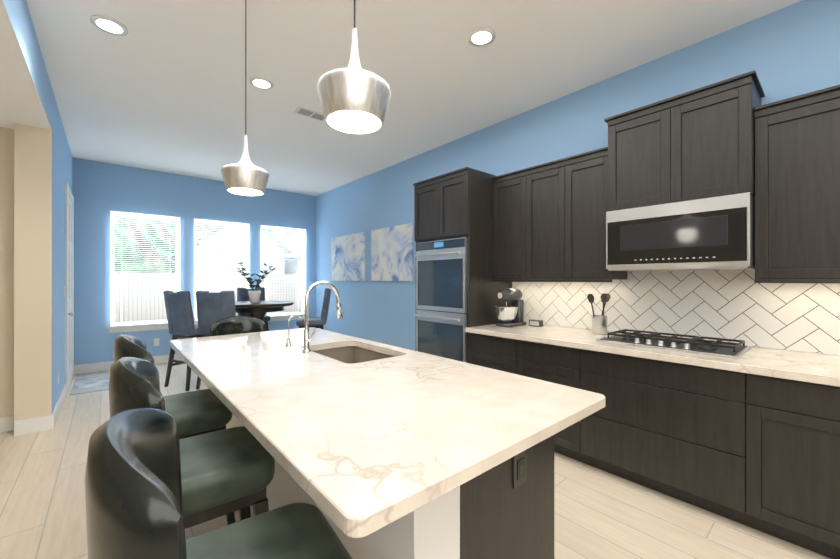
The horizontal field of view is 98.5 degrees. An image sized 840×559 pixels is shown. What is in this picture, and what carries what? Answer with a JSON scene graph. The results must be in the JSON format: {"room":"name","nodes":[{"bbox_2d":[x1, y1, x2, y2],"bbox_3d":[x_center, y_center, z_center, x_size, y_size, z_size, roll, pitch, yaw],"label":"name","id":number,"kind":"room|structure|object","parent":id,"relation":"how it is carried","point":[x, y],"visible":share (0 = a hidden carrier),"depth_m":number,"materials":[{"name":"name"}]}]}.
{"room":"dining room and kitchen","nodes":[
{"label":"dining room and kitchen","id":0,"kind":"room"},
{"bbox_2d":[0,127,13,416],"bbox_3d":[-5.088,-0.001,2.200,3.590,2.740,0.150,0,0,-41],"label":"wall","id":1,"kind":"structure","parent":0,"point":[6,271],"depth_m":3.27,"materials":[{"name":"beige paint"}]},
{"bbox_2d":[0,415,19,432],"bbox_3d":[-5.034,1.302,2.136,3.590,0.135,0.016,0,0,-41],"label":"baseboard","id":2,"kind":"structure","parent":1,"relation":"attached to","point":[7,423],"depth_m":3.25,"materials":[{"name":"white wood"}]},
{"bbox_2d":[0,0,51,129],"bbox_3d":[-2.374,-1.628,-0.774,3.820,0.510,8.200,0,0,-41],"label":"wall","id":3,"kind":"structure","parent":0,"point":[25,92],"depth_m":2.53,"materials":[{"name":"white paint"}]},
{"bbox_2d":[14,90,71,420],"bbox_3d":[-4.277,-0.194,4.185,0.230,3.130,2.500,0,0,-41],"label":"wall","id":4,"kind":"structure","parent":0,"point":[42,166],"depth_m":3.26,"materials":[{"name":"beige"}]},
{"bbox_2d":[50,365,74,429],"bbox_3d":[-4.168,1.303,4.247,0.016,0.135,2.486,0,0,-41],"label":"baseboard","id":5,"kind":"structure","parent":4,"relation":"attached to","point":[54,416],"depth_m":3.69,"materials":[{"name":"white wood"}]},
{"bbox_2d":[65,182,73,394],"bbox_3d":[-4.539,0.106,4.724,0.076,2.530,1.080,0,0,-41],"label":"door frame","id":6,"kind":"structure","parent":4,"relation":"attached to","point":[69,281],"depth_m":4.65,"materials":[{"name":"white wood"}]},
{"bbox_2d":[72,157,315,364],"bbox_3d":[-3.679,-0.253,6.448,4.090,3.250,0.150,0,0,-41],"label":"wall","id":7,"kind":"structure","parent":0,"point":[100,190],"depth_m":5.77,"materials":[{"name":"blue paint"}]},
{"bbox_2d":[75,354,182,374],"bbox_3d":[-3.604,1.305,6.399,3.680,0.135,0.020,0,0,-41],"label":"baseboard","id":8,"kind":"structure","parent":7,"relation":"attached to","point":[101,366],"depth_m":5.41,"materials":[{"name":"white wood"}]},
{"bbox_2d":[154,338,158,345],"bbox_3d":[-4.256,1.012,5.845,0.070,0.120,0.006,0,0,-41],"label":"outlet","id":9,"kind":"object","parent":7,"relation":"attached to","point":[156,341],"depth_m":5.84,"materials":[{"name":"white plastic"}]},
{"bbox_2d":[106,210,305,332],"bbox_3d":[-3.555,-0.118,6.512,3.160,1.860,0.175,0,0,-41],"label":"window","id":10,"kind":"structure","parent":7,"relation":"in","point":[134,327],"depth_m":6.11,"materials":[{"name":"white"}]},
{"bbox_2d":[112,212,178,325],"bbox_3d":[-4.383,-0.164,5.805,0.843,1.737,0.055,0,0,-41],"label":"window blind","id":11,"kind":"object","parent":10,"relation":"attached to","point":[113,213],"depth_m":5.73,"materials":[{"name":"white plastic"}]},
{"bbox_2d":[195,219,247,284],"bbox_3d":[-3.562,-0.470,6.513,0.837,1.126,0.055,0,0,-41],"label":"window blind","id":12,"kind":"object","parent":10,"relation":"attached to","point":[196,221],"depth_m":6.50,"materials":[{"name":"white plastic"}]},
{"bbox_2d":[261,226,304,315],"bbox_3d":[-2.732,-0.163,7.228,0.853,1.738,0.055,0,0,-41],"label":"window blind","id":13,"kind":"object","parent":10,"relation":"attached to","point":[264,227],"depth_m":7.25,"materials":[{"name":"white plastic"}]},
{"bbox_2d":[26,0,801,195],"bbox_3d":[-0.215,-1.821,2.603,3.860,0.120,10.500,0,0,-41],"label":"ceiling","id":14,"kind":"structure","parent":0,"point":[160,86],"depth_m":2.98,"materials":[{"name":"white paint"}]},
{"bbox_2d":[90,15,127,35],"bbox_3d":[-2.144,-1.753,2.499,0.200,0.012,0.200,0,0,-41],"label":"recessed light","id":15,"kind":"object","parent":14,"relation":"in","point":[109,25],"visible":0.96,"depth_m":2.49,"materials":[{"name":"white plastic"}]},
{"bbox_2d":[221,0,268,195],"bbox_3d":[-1.048,-1.142,2.175,0.262,1.233,0.262,0,0,-41],"label":"pendant light","id":16,"kind":"object","parent":14,"relation":"hanging from","point":[244,175],"visible":1,"depth_m":2.10,"materials":[{"name":"metal"}]},
{"bbox_2d":[249,77,273,89],"bbox_3d":[-1.416,-1.752,3.232,0.200,0.012,0.200,0,0,-41],"label":"recessed light","id":17,"kind":"object","parent":14,"relation":"in","point":[262,83],"visible":0.98,"depth_m":3.23,"materials":[{"name":"white plastic"}]},
{"bbox_2d":[293,106,324,121],"bbox_3d":[-1.144,-1.752,3.835,0.340,0.013,0.180,0,0,-41],"label":"ceiling vent","id":18,"kind":"object","parent":14,"relation":"in","point":[308,113],"visible":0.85,"depth_m":3.80,"materials":[{"name":"white metal"}]},
{"bbox_2d":[317,0,390,133],"bbox_3d":[-0.237,-1.163,1.310,0.262,1.193,0.262,0,0,-41],"label":"pendant light","id":19,"kind":"object","parent":14,"relation":"hanging from","point":[354,96],"visible":1,"depth_m":1.23,"materials":[{"name":"metal"}]},
{"bbox_2d":[468,27,495,46],"bbox_3d":[0.446,-1.752,2.618,0.200,0.012,0.200,0,0,-41],"label":"recessed light","id":20,"kind":"object","parent":14,"relation":"in","point":[481,36],"visible":0.96,"depth_m":2.60,"materials":[{"name":"white plastic"}]},
{"bbox_2d":[0,362,830,558],"bbox_3d":[-1.662,1.419,1.355,7.680,0.100,10.500,0,0,-41],"label":"floor","id":21,"kind":"structure","parent":0,"point":[600,514],"depth_m":2.12,"materials":[{"name":"beige wood"}]},
{"bbox_2d":[70,371,109,394],"bbox_3d":[-4.279,1.365,4.907,0.610,0.010,1.160,0,0,-41],"label":"door mat","id":22,"kind":"object","parent":21,"relation":"on","point":[90,382],"visible":0.64,"depth_m":4.73,"materials":[{"name":"fabric"}]},
{"bbox_2d":[113,334,234,524],"bbox_3d":[-1.335,0.824,1.967,0.508,1.090,0.488,0,0,-41],"label":"stool","id":23,"kind":"object","parent":21,"relation":"on","point":[199,412],"visible":0.33,"depth_m":1.89,"materials":[{"name":"black leather"}]},
{"bbox_2d":[163,290,202,390],"bbox_3d":[-2.968,0.755,4.725,0.453,1.231,0.537,0,0,24],"label":"dining chair","id":24,"kind":"object","parent":21,"relation":"on","point":[179,313],"visible":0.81,"depth_m":4.50,"materials":[{"name":"blue fabric"}]},
{"bbox_2d":[109,357,274,528],"bbox_3d":[-0.866,0.824,1.394,0.508,1.090,0.488,0,0,-38],"label":"stool","id":25,"kind":"object","parent":21,"relation":"on","point":[227,471],"visible":0.54,"depth_m":1.30,"materials":[{"name":"black leather"}]},
{"bbox_2d":[196,291,235,389],"bbox_3d":[-2.587,0.755,4.745,0.453,1.231,0.537,0,0,-6],"label":"dining chair","id":26,"kind":"object","parent":21,"relation":"on","point":[212,308],"visible":0.48,"depth_m":4.51,"materials":[{"name":"blue fabric"}]},
{"bbox_2d":[85,408,351,558],"bbox_3d":[-0.420,0.823,0.828,0.508,1.090,0.488,0,0,-35],"label":"stool","id":27,"kind":"object","parent":21,"relation":"on","point":[133,491],"visible":1,"depth_m":0.70,"materials":[{"name":"black leather"}]},
{"bbox_2d":[210,316,265,335],"bbox_3d":[-1.624,0.860,3.318,0.488,1.019,0.508,0,0,-41],"label":"stool","id":28,"kind":"object","parent":21,"relation":"on","point":[235,325],"visible":0.15,"depth_m":3.46,"materials":[{"name":"black leather"}]},
{"bbox_2d":[237,287,270,330],"bbox_3d":[-2.853,0.757,6.206,0.453,1.231,0.538,0,0,-36],"label":"dining chair","id":29,"kind":"object","parent":21,"relation":"on","point":[242,294],"visible":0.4,"depth_m":6.26,"materials":[{"name":"blue fabric"}]},
{"bbox_2d":[235,300,293,320],"bbox_3d":[-2.460,0.859,5.484,1.030,1.025,1.030,0,0,-41],"label":"dining table","id":30,"kind":"object","parent":21,"relation":"on","point":[259,309],"visible":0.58,"depth_m":5.22,"materials":[{"name":"black wood"}]},
{"bbox_2d":[237,262,275,302],"bbox_3d":[-2.420,0.040,5.414,0.623,0.610,0.475,0,0,-41],"label":"potted plant","id":31,"kind":"object","parent":30,"relation":"on","point":[254,296],"visible":1,"depth_m":5.38,"materials":[{"name":"green plant"}]},
{"bbox_2d":[296,288,330,329],"bbox_3d":[-1.686,0.756,5.736,0.537,1.231,0.453,0,0,-16],"label":"dining chair","id":32,"kind":"object","parent":21,"relation":"on","point":[318,322],"visible":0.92,"depth_m":5.57,"materials":[{"name":"blue fabric"}]},
{"bbox_2d":[226,415,553,558],"bbox_3d":[-0.508,0.933,2.197,0.810,0.874,2.433,0,0,-41],"label":"kitchen island","id":33,"kind":"object","parent":21,"relation":"on","point":[507,513],"depth_m":1.28,"materials":[{"name":"wood"}]},
{"bbox_2d":[170,327,605,546],"bbox_3d":[-0.574,0.475,2.068,1.140,0.042,2.700,0,0,-41],"label":"island countertop","id":34,"kind":"structure","parent":33,"relation":"on","point":[371,443],"depth_m":1.23,"materials":[{"name":"white stone"}]},
{"bbox_2d":[286,314,302,346],"bbox_3d":[-0.865,0.346,2.490,0.118,0.215,0.038,0,0,-41],"label":"filter faucet","id":35,"kind":"object","parent":34,"relation":"on","point":[288,344],"visible":1,"depth_m":2.46,"materials":[{"name":"silver metal"}]},
{"bbox_2d":[302,281,342,352],"bbox_3d":[-0.612,0.231,2.322,0.279,0.446,0.102,0,0,-41],"label":"faucet","id":36,"kind":"object","parent":34,"relation":"on","point":[307,340],"visible":1,"depth_m":2.26,"materials":[{"name":"silver metal"}]},
{"bbox_2d":[310,343,389,362],"bbox_3d":[-0.441,0.594,2.328,0.444,0.220,0.704,0,0,-41],"label":"sink","id":37,"kind":"object","parent":34,"relation":"in","point":[351,352],"depth_m":2.65,"materials":[{"name":"silver metal"}]},
{"bbox_2d":[413,167,511,362],"bbox_3d":[0.443,0.150,3.960,0.766,2.440,0.800,0,0,-41],"label":"tall cabinet","id":38,"kind":"object","parent":21,"relation":"on","point":[458,289],"visible":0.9,"depth_m":3.65,"materials":[{"name":"brown wood"}]},
{"bbox_2d":[465,331,508,371],"bbox_3d":[0.922,0.934,3.448,0.708,0.874,0.600,0,0,-41],"label":"base cabinet","id":39,"kind":"object","parent":21,"relation":"on","point":[488,351],"depth_m":3.26,"materials":[{"name":"wood"}]},
{"bbox_2d":[509,339,568,456],"bbox_3d":[1.235,0.933,3.084,0.708,0.874,0.601,0,0,-41],"label":"base cabinet","id":40,"kind":"object","parent":21,"relation":"on","point":[540,361],"depth_m":2.85,"materials":[{"name":"wood"}]},
{"bbox_2d":[569,347,740,522],"bbox_3d":[1.725,0.933,2.516,0.708,0.874,1.021,0,0,-41],"label":"base cabinet","id":41,"kind":"object","parent":21,"relation":"on","point":[673,430],"depth_m":2.23,"materials":[{"name":"wood"}]},
{"bbox_2d":[465,323,839,386],"bbox_3d":[2.312,0.474,1.807,0.752,0.042,4.900,0,0,-41],"label":"countertop","id":42,"kind":"structure","parent":41,"relation":"on","point":[802,367],"depth_m":2.17,"materials":[{"name":"white stone"}]},
{"bbox_2d":[495,288,526,326],"bbox_3d":[0.888,0.270,3.564,0.352,0.368,0.224,0,0,-41],"label":"stand mixer","id":43,"kind":"object","parent":42,"relation":"on","point":[510,316],"visible":1,"depth_m":3.48,"materials":[{"name":"grey metal"}]},
{"bbox_2d":[529,319,542,326],"bbox_3d":[1.129,0.424,3.521,0.063,0.058,0.120,0,0,-41],"label":"sign box","id":44,"kind":"object","parent":42,"relation":"on","point":[536,323],"visible":0.98,"depth_m":3.49,"materials":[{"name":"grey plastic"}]},
{"bbox_2d":[587,293,610,333],"bbox_3d":[1.530,0.286,3.065,0.246,0.335,0.121,0,0,-41],"label":"utensil crock","id":45,"kind":"object","parent":42,"relation":"on","point":[599,324],"visible":0.98,"depth_m":3.01,"materials":[{"name":"white ceramic"}]},
{"bbox_2d":[596,329,751,357],"bbox_3d":[1.752,0.429,2.540,0.500,0.048,0.800,0,0,-41],"label":"cooktop","id":46,"kind":"object","parent":42,"relation":"in","point":[696,344],"visible":1,"depth_m":2.43,"materials":[{"name":"silver metal"}]},
{"bbox_2d":[741,375,839,558],"bbox_3d":[2.240,0.932,1.917,0.708,0.874,0.681,0,0,-41],"label":"base cabinet","id":47,"kind":"object","parent":21,"relation":"on","point":[750,438],"depth_m":1.82,"materials":[{"name":"wood"}]},
{"bbox_2d":[316,0,839,355],"bbox_3d":[1.191,-0.255,3.812,0.150,3.250,10.500,0,0,-41],"label":"wall","id":48,"kind":"structure","parent":0,"point":[792,50],"depth_m":3.56,"materials":[{"name":"blue paint"}]},
{"bbox_2d":[331,232,365,280],"bbox_3d":[-1.323,-0.393,6.584,0.037,0.830,1.180,0,0,-41],"label":"canvas art","id":49,"kind":"object","parent":48,"relation":"attached to","point":[348,257],"visible":1,"depth_m":6.49,"materials":[{"name":"fabric"}]},
{"bbox_2d":[371,223,412,280],"bbox_3d":[-0.448,-0.393,5.568,0.037,0.830,1.040,0,0,-41],"label":"canvas art","id":50,"kind":"object","parent":48,"relation":"attached to","point":[392,253],"visible":1,"depth_m":5.50,"materials":[{"name":"fabric"}]},
{"bbox_2d":[492,170,519,281],"bbox_3d":[1.015,-0.511,3.632,0.328,1.022,0.441,0,0,-41],"label":"upper cabinet","id":51,"kind":"object","parent":48,"relation":"attached to","point":[506,188],"depth_m":3.58,"materials":[{"name":"black wood"}]},
{"bbox_2d":[520,162,555,281],"bbox_3d":[1.245,-0.511,3.365,0.328,1.022,0.500,0,0,-41],"label":"upper cabinet","id":52,"kind":"object","parent":48,"relation":"attached to","point":[537,183],"depth_m":3.31,"materials":[{"name":"black wood"}]},
{"bbox_2d":[556,150,626,281],"bbox_3d":[1.475,-0.511,3.098,0.328,1.022,0.441,0,0,-41],"label":"upper cabinet","id":53,"kind":"object","parent":48,"relation":"attached to","point":[580,216],"depth_m":3.01,"materials":[{"name":"black wood"}]},
{"bbox_2d":[604,102,655,213],"bbox_3d":[1.743,-0.865,2.725,0.408,0.694,0.469,0,0,-41],"label":"upper cabinet","id":54,"kind":"object","parent":48,"relation":"attached to","point":[630,153],"depth_m":2.65,"materials":[{"name":"black wood"}]},
{"bbox_2d":[512,269,839,354],"bbox_3d":[2.599,0.131,2.053,0.006,0.644,4.897,0,0,-41],"label":"backsplash","id":55,"kind":"structure","parent":48,"relation":"attached to","point":[740,304],"depth_m":2.64,"materials":[{"name":"white tile"}]},
{"bbox_2d":[656,70,763,204],"bbox_3d":[1.972,-0.866,2.459,0.408,0.694,0.469,0,0,-41],"label":"upper cabinet","id":56,"kind":"object","parent":48,"relation":"attached to","point":[706,136],"depth_m":2.31,"materials":[{"name":"black wood"}]},
{"bbox_2d":[606,192,754,270],"bbox_3d":[1.843,-0.291,2.581,0.446,0.446,0.813,0,0,-41],"label":"microwave","id":57,"kind":"object","parent":56,"relation":"attached to","point":[715,233],"visible":0.98,"depth_m":2.37,"materials":[{"name":"silver metal"}]},
{"bbox_2d":[754,86,839,281],"bbox_3d":[2.324,-0.512,2.112,0.328,1.022,0.513,0,0,-41],"label":"upper cabinet","id":58,"kind":"object","parent":48,"relation":"attached to","point":[779,161],"depth_m":2.06,"materials":[{"name":"black wood"}]},
{"label":"outside","id":59,"kind":"structure","parent":0,"visible":0},
{"bbox_3d":[-11.717,1.657,21.168,40.000,0.250,32.650,0,0,-41],"label":"ground","id":60,"kind":"structure","parent":59,"visible":0},
{"bbox_2d":[115,272,300,321],"bbox_3d":[-5.013,0.746,11.851,32.000,1.860,0.080,0,0,-41],"label":"fence","id":61,"kind":"object","parent":60,"relation":"on","point":[139,297],"depth_m":10.02,"materials":[{"name":"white wood"}]},
{"bbox_2d":[165,224,300,273],"bbox_3d":[-4.850,-0.495,17.218,11.350,4.350,6.200,0,0,-41],"label":"house","id":62,"kind":"structure","parent":60,"relation":"on","point":[289,266],"depth_m":13.46,"materials":[{"name":"white"}]},
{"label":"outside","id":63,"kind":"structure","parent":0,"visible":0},
{"bbox_2d":[115,216,270,272],"bbox_3d":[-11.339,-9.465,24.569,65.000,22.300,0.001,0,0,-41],"label":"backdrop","id":64,"kind":"structure","parent":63,"point":[140,260],"depth_m":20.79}
]}

